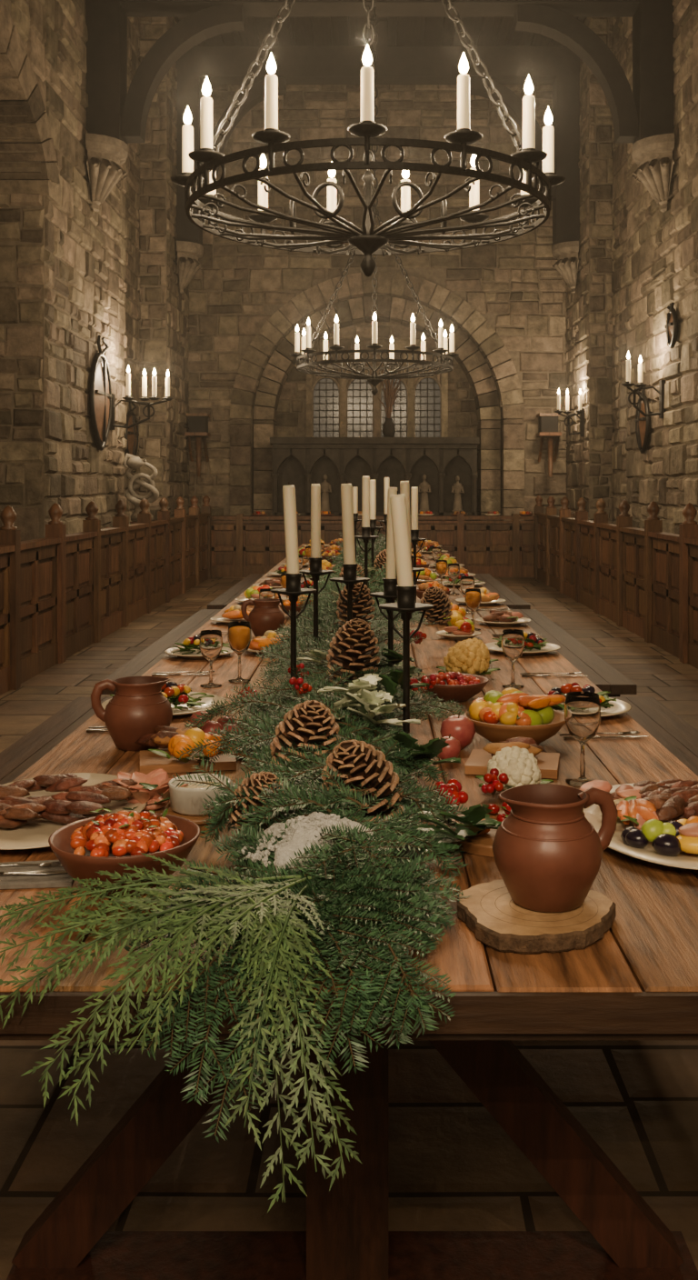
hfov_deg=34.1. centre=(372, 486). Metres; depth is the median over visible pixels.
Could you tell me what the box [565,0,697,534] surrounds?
wall
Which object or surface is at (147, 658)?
bench
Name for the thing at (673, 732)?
bench
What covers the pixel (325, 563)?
plate
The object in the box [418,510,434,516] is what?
serving dish
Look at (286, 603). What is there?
bowl
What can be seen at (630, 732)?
fork
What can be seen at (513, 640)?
goblet
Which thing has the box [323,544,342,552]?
bowl
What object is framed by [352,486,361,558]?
candle stand
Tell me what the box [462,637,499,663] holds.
cauliflower
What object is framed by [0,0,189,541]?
wall
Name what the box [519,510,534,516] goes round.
serving dish
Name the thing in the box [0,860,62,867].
fork
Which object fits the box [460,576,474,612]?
goblet
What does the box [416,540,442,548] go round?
plate
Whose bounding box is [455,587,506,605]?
plate
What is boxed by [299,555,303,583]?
goblet
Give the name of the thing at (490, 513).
serving dish
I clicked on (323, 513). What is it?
serving dish
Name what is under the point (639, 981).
dining table
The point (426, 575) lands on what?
plate
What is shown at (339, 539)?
bowl
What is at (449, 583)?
plate
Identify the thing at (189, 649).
plate
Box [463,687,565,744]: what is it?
bowl
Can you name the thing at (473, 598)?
goblet
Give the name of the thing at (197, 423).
corbel
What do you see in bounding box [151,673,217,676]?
table knife
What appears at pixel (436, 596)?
pinecone
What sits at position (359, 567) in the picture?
pinecone
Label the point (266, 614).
terracotta jug
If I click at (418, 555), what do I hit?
bowl
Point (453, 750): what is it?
apple
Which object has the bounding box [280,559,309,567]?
plate
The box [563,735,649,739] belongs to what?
table knife
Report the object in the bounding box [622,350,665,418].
wall sconce
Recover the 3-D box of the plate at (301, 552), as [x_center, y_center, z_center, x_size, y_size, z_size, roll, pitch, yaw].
[-0.560,0.551,9.400,0.239,0.096,0.239,0,0,29]
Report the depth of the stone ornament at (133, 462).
12.95 m
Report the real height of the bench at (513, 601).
0.445 m
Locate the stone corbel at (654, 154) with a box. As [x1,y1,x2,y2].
[631,132,674,212]
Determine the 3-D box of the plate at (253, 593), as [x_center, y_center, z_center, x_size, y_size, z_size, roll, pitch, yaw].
[-0.570,0.552,5.850,0.279,0.095,0.279,0,0,29]
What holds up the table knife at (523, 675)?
on the dining table
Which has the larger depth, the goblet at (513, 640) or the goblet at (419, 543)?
the goblet at (419, 543)
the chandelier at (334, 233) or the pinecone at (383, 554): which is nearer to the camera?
the chandelier at (334, 233)
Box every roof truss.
[86,0,673,144]
[175,20,579,245]
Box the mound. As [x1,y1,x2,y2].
[240,811,392,872]
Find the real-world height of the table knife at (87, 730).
0.007 m
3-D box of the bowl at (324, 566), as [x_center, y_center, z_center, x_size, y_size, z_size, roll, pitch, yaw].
[-0.330,0.544,7.150,0.200,0.110,0.200,0,0,0]
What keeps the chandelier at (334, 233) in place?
hanging from the ceiling
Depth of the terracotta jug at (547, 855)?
1.53 m
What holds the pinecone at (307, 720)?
attached to the evergreen garland
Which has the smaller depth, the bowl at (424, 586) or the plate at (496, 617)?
the plate at (496, 617)
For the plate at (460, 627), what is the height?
0.100 m
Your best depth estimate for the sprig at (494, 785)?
2.10 m
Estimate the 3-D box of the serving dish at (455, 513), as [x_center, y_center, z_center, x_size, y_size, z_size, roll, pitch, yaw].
[1.300,0.407,17.050,0.260,0.071,0.256,0,0,0]
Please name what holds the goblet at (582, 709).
on the dining table
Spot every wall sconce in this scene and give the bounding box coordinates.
[110,365,173,429]
[554,388,584,436]
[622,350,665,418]
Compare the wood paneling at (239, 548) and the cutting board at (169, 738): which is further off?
the wood paneling at (239, 548)
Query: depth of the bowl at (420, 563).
7.84 m
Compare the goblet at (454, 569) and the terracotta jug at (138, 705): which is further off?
the goblet at (454, 569)
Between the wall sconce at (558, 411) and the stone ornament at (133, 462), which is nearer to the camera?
the stone ornament at (133, 462)
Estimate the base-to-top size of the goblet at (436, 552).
0.170 m
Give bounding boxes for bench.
[0,697,112,784]
[100,609,221,694]
[207,573,265,609]
[473,573,530,609]
[510,609,637,697]
[610,697,697,776]
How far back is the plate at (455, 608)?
4.97 m
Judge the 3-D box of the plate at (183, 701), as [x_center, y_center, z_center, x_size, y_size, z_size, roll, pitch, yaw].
[-0.560,0.563,3.050,0.329,0.073,0.329,0,0,20]
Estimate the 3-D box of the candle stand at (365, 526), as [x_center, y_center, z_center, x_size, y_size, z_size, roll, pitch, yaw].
[-0.030,0.272,5.200,0.120,0.656,0.118,0,0,0]
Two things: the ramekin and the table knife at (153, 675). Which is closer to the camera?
the ramekin
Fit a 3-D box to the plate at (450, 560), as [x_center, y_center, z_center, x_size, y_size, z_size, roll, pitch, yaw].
[0.540,0.550,8.400,0.279,0.100,0.279,0,0,4]
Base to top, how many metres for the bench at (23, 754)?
0.445 m
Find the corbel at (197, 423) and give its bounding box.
[184,413,210,476]
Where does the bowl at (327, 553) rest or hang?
on the dining table
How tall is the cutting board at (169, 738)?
0.085 m
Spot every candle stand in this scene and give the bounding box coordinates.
[270,481,316,678]
[299,480,334,648]
[329,480,370,620]
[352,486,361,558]
[354,475,379,588]
[369,484,400,669]
[370,480,383,578]
[377,476,389,549]
[379,490,433,766]
[396,478,425,672]
[410,485,427,613]
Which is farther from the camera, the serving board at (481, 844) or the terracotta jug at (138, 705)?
the terracotta jug at (138, 705)
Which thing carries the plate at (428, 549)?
on the dining table
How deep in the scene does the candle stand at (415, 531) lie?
5.39 m
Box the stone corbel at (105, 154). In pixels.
[85,132,128,212]
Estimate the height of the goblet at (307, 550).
0.170 m
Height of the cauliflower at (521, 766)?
0.092 m
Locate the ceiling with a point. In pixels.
(294, 31)
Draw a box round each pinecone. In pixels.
[228,771,284,833]
[270,700,341,766]
[321,739,403,824]
[326,618,379,685]
[335,581,374,625]
[339,562,364,588]
[374,549,386,570]
[420,586,452,625]
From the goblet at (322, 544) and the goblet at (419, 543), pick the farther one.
the goblet at (419, 543)
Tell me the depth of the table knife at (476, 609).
5.48 m
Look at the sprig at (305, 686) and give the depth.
2.59 m
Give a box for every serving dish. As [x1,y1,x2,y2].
[250,510,268,516]
[320,510,334,516]
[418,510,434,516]
[450,510,467,516]
[484,510,500,516]
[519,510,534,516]
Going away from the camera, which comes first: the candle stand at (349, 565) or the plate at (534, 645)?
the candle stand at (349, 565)
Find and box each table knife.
[0,870,66,876]
[86,729,108,732]
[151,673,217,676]
[475,609,490,610]
[492,634,545,637]
[521,674,579,677]
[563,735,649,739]
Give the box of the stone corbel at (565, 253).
[551,240,579,294]
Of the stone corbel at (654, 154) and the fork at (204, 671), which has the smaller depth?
the fork at (204, 671)
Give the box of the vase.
[378,365,400,437]
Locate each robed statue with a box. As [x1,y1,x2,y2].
[320,474,331,511]
[418,474,430,511]
[451,475,464,511]
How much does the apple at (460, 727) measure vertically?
0.083 m
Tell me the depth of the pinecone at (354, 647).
2.97 m
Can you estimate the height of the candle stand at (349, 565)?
0.616 m
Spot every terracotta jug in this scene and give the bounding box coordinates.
[90,676,172,750]
[240,598,285,636]
[492,783,618,912]
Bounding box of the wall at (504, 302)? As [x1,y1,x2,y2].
[187,84,567,520]
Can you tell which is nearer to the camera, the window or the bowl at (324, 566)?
the bowl at (324, 566)
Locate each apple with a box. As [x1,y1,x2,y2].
[437,734,461,759]
[440,711,475,749]
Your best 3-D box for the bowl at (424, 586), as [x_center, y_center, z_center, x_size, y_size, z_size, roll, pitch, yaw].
[0.310,0.546,5.900,0.200,0.106,0.200,0,0,0]
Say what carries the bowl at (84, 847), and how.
on the dining table
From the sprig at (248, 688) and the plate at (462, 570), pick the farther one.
the plate at (462, 570)
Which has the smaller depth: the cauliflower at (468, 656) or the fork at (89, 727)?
the fork at (89, 727)
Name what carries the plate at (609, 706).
on the dining table
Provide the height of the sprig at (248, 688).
0.048 m
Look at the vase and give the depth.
17.46 m
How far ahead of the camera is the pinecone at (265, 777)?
1.82 m
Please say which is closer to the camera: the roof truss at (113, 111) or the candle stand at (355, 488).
the candle stand at (355, 488)
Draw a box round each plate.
[0,772,147,849]
[101,681,226,716]
[164,634,233,659]
[210,604,251,624]
[234,584,289,601]
[246,630,287,655]
[252,578,281,589]
[266,564,302,577]
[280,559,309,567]
[298,547,307,559]
[300,580,322,595]
[301,539,329,547]
[321,560,337,571]
[412,567,440,583]
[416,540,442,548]
[419,544,448,553]
[427,552,455,559]
[429,553,464,568]
[433,601,471,624]
[435,612,480,639]
[436,565,475,578]
[439,572,485,587]
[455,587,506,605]
[476,610,530,626]
[485,631,560,655]
[544,681,631,717]
[580,779,697,869]
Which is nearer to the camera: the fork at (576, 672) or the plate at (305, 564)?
the fork at (576, 672)
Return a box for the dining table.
[0,543,697,1279]
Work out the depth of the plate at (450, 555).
9.27 m
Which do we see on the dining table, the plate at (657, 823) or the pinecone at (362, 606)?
the plate at (657, 823)
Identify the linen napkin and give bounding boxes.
[0,860,74,889]
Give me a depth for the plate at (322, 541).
11.18 m
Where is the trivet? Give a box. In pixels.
[457,880,615,953]
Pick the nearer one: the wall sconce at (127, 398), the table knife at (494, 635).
the table knife at (494, 635)
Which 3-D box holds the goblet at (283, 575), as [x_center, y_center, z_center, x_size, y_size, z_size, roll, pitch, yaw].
[-0.420,0.514,5.600,0.069,0.170,0.069,0,0,19]
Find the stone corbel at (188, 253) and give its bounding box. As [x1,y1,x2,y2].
[176,240,203,293]
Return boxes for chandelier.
[170,0,565,276]
[290,6,459,395]
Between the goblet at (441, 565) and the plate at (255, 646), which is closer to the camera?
the plate at (255, 646)
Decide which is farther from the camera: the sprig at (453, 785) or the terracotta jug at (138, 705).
the terracotta jug at (138, 705)
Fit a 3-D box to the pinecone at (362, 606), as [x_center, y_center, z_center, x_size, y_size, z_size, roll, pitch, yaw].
[-0.061,0.415,4.003,0.138,0.170,0.143,0,0,0]
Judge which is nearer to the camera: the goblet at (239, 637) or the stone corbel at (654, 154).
the goblet at (239, 637)
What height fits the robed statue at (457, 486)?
0.561 m
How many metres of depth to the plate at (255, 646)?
4.05 m
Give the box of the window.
[306,366,448,437]
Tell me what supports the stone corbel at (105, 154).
attached to the wall at (72, 274)
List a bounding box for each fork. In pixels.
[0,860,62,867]
[88,726,106,729]
[152,670,214,673]
[478,608,511,609]
[520,671,582,674]
[560,730,639,736]
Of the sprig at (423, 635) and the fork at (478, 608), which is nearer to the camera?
the sprig at (423, 635)
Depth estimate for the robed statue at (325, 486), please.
17.46 m
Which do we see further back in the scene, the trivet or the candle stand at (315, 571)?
the candle stand at (315, 571)
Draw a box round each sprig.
[238,686,258,700]
[287,662,309,679]
[289,677,312,696]
[410,630,427,644]
[410,673,437,693]
[434,778,468,810]
[480,768,509,795]
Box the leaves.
[101,768,188,810]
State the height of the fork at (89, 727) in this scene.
0.007 m
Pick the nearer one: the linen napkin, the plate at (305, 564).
the linen napkin
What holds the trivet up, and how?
on the dining table
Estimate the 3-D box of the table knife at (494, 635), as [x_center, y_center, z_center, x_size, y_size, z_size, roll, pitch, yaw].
[0.585,0.596,4.530,0.210,0.007,0.020,0,0,0]
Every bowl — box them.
[48,808,200,896]
[279,594,313,618]
[306,564,335,580]
[320,550,341,563]
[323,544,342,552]
[328,538,343,546]
[411,550,424,559]
[412,557,429,568]
[416,580,451,599]
[416,671,489,701]
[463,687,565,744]
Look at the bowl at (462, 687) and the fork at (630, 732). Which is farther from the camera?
the bowl at (462, 687)
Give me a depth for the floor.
2.41 m
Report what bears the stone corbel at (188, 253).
attached to the wall at (72, 274)
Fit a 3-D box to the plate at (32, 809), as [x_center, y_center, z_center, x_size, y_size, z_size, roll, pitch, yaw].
[-0.585,0.570,2.060,0.346,0.058,0.480,0,0,0]
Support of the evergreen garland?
on the dining table
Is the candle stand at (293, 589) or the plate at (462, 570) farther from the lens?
the plate at (462, 570)
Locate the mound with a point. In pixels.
(304, 831)
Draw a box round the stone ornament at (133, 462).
[122,452,159,524]
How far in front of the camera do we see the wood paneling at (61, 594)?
9.63 m
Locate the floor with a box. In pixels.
[0,577,697,1279]
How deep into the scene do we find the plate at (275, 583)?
6.63 m
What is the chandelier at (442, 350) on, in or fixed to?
hanging from the ceiling
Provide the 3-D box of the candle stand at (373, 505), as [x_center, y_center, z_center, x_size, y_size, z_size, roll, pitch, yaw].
[0.000,0.277,6.400,0.120,0.646,0.118,0,0,0]
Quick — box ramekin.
[166,773,230,825]
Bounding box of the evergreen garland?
[0,529,501,1212]
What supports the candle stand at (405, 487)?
on the dining table
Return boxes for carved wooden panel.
[270,437,479,520]
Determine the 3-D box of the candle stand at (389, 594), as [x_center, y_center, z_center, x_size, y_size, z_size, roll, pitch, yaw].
[0.050,0.297,3.150,0.120,0.606,0.118,0,0,0]
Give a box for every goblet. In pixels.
[199,630,222,688]
[227,620,251,682]
[259,588,275,599]
[280,572,288,599]
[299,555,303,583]
[304,546,310,568]
[320,542,324,554]
[417,540,425,559]
[431,547,441,571]
[435,560,447,584]
[447,563,459,594]
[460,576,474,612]
[464,588,481,630]
[501,629,524,688]
[564,691,600,786]
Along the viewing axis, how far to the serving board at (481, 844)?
1.88 m
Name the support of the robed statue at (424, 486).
on the carved wooden panel
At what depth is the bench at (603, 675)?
5.99 m
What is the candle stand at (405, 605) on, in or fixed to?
on the dining table
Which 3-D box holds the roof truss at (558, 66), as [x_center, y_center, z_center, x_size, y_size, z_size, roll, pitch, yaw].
[0.075,-5.188,16.800,5.910,3.275,0.360,0,0,0]
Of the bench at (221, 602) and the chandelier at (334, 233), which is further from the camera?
the bench at (221, 602)
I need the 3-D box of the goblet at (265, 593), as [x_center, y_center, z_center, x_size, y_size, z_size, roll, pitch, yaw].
[-0.440,0.514,4.750,0.069,0.170,0.069,0,0,19]
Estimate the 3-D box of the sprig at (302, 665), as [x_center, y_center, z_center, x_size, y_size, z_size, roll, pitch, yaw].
[-0.198,0.489,3.003,0.060,0.043,0.036,0,0,-21]
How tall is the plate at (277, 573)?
0.077 m
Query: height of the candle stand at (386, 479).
0.666 m
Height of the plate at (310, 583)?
0.080 m
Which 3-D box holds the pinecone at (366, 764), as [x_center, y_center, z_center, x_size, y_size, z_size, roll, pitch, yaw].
[-0.017,0.508,1.914,0.140,0.170,0.142,0,0,0]
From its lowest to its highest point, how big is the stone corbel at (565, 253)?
0.700 m
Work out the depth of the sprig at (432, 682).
2.74 m
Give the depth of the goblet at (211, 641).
3.39 m
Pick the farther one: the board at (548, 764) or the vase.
the vase
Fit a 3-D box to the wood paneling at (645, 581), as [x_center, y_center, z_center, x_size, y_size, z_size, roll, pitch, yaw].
[2.567,0.738,10.400,0.405,1.225,12.514,0,0,0]
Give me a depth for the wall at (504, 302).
17.78 m
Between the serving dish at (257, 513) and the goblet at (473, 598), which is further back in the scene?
the serving dish at (257, 513)
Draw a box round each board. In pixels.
[135,725,236,774]
[444,801,510,857]
[464,736,559,779]
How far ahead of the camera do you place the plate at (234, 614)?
4.96 m
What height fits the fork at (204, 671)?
0.007 m
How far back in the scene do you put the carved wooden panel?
17.40 m
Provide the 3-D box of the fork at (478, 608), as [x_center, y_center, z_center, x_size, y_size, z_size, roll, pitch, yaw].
[0.578,0.595,5.515,0.195,0.007,0.022,0,0,0]
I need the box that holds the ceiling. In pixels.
[174,17,586,46]
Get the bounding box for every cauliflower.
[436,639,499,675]
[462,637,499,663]
[475,746,553,790]
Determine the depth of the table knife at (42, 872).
1.72 m

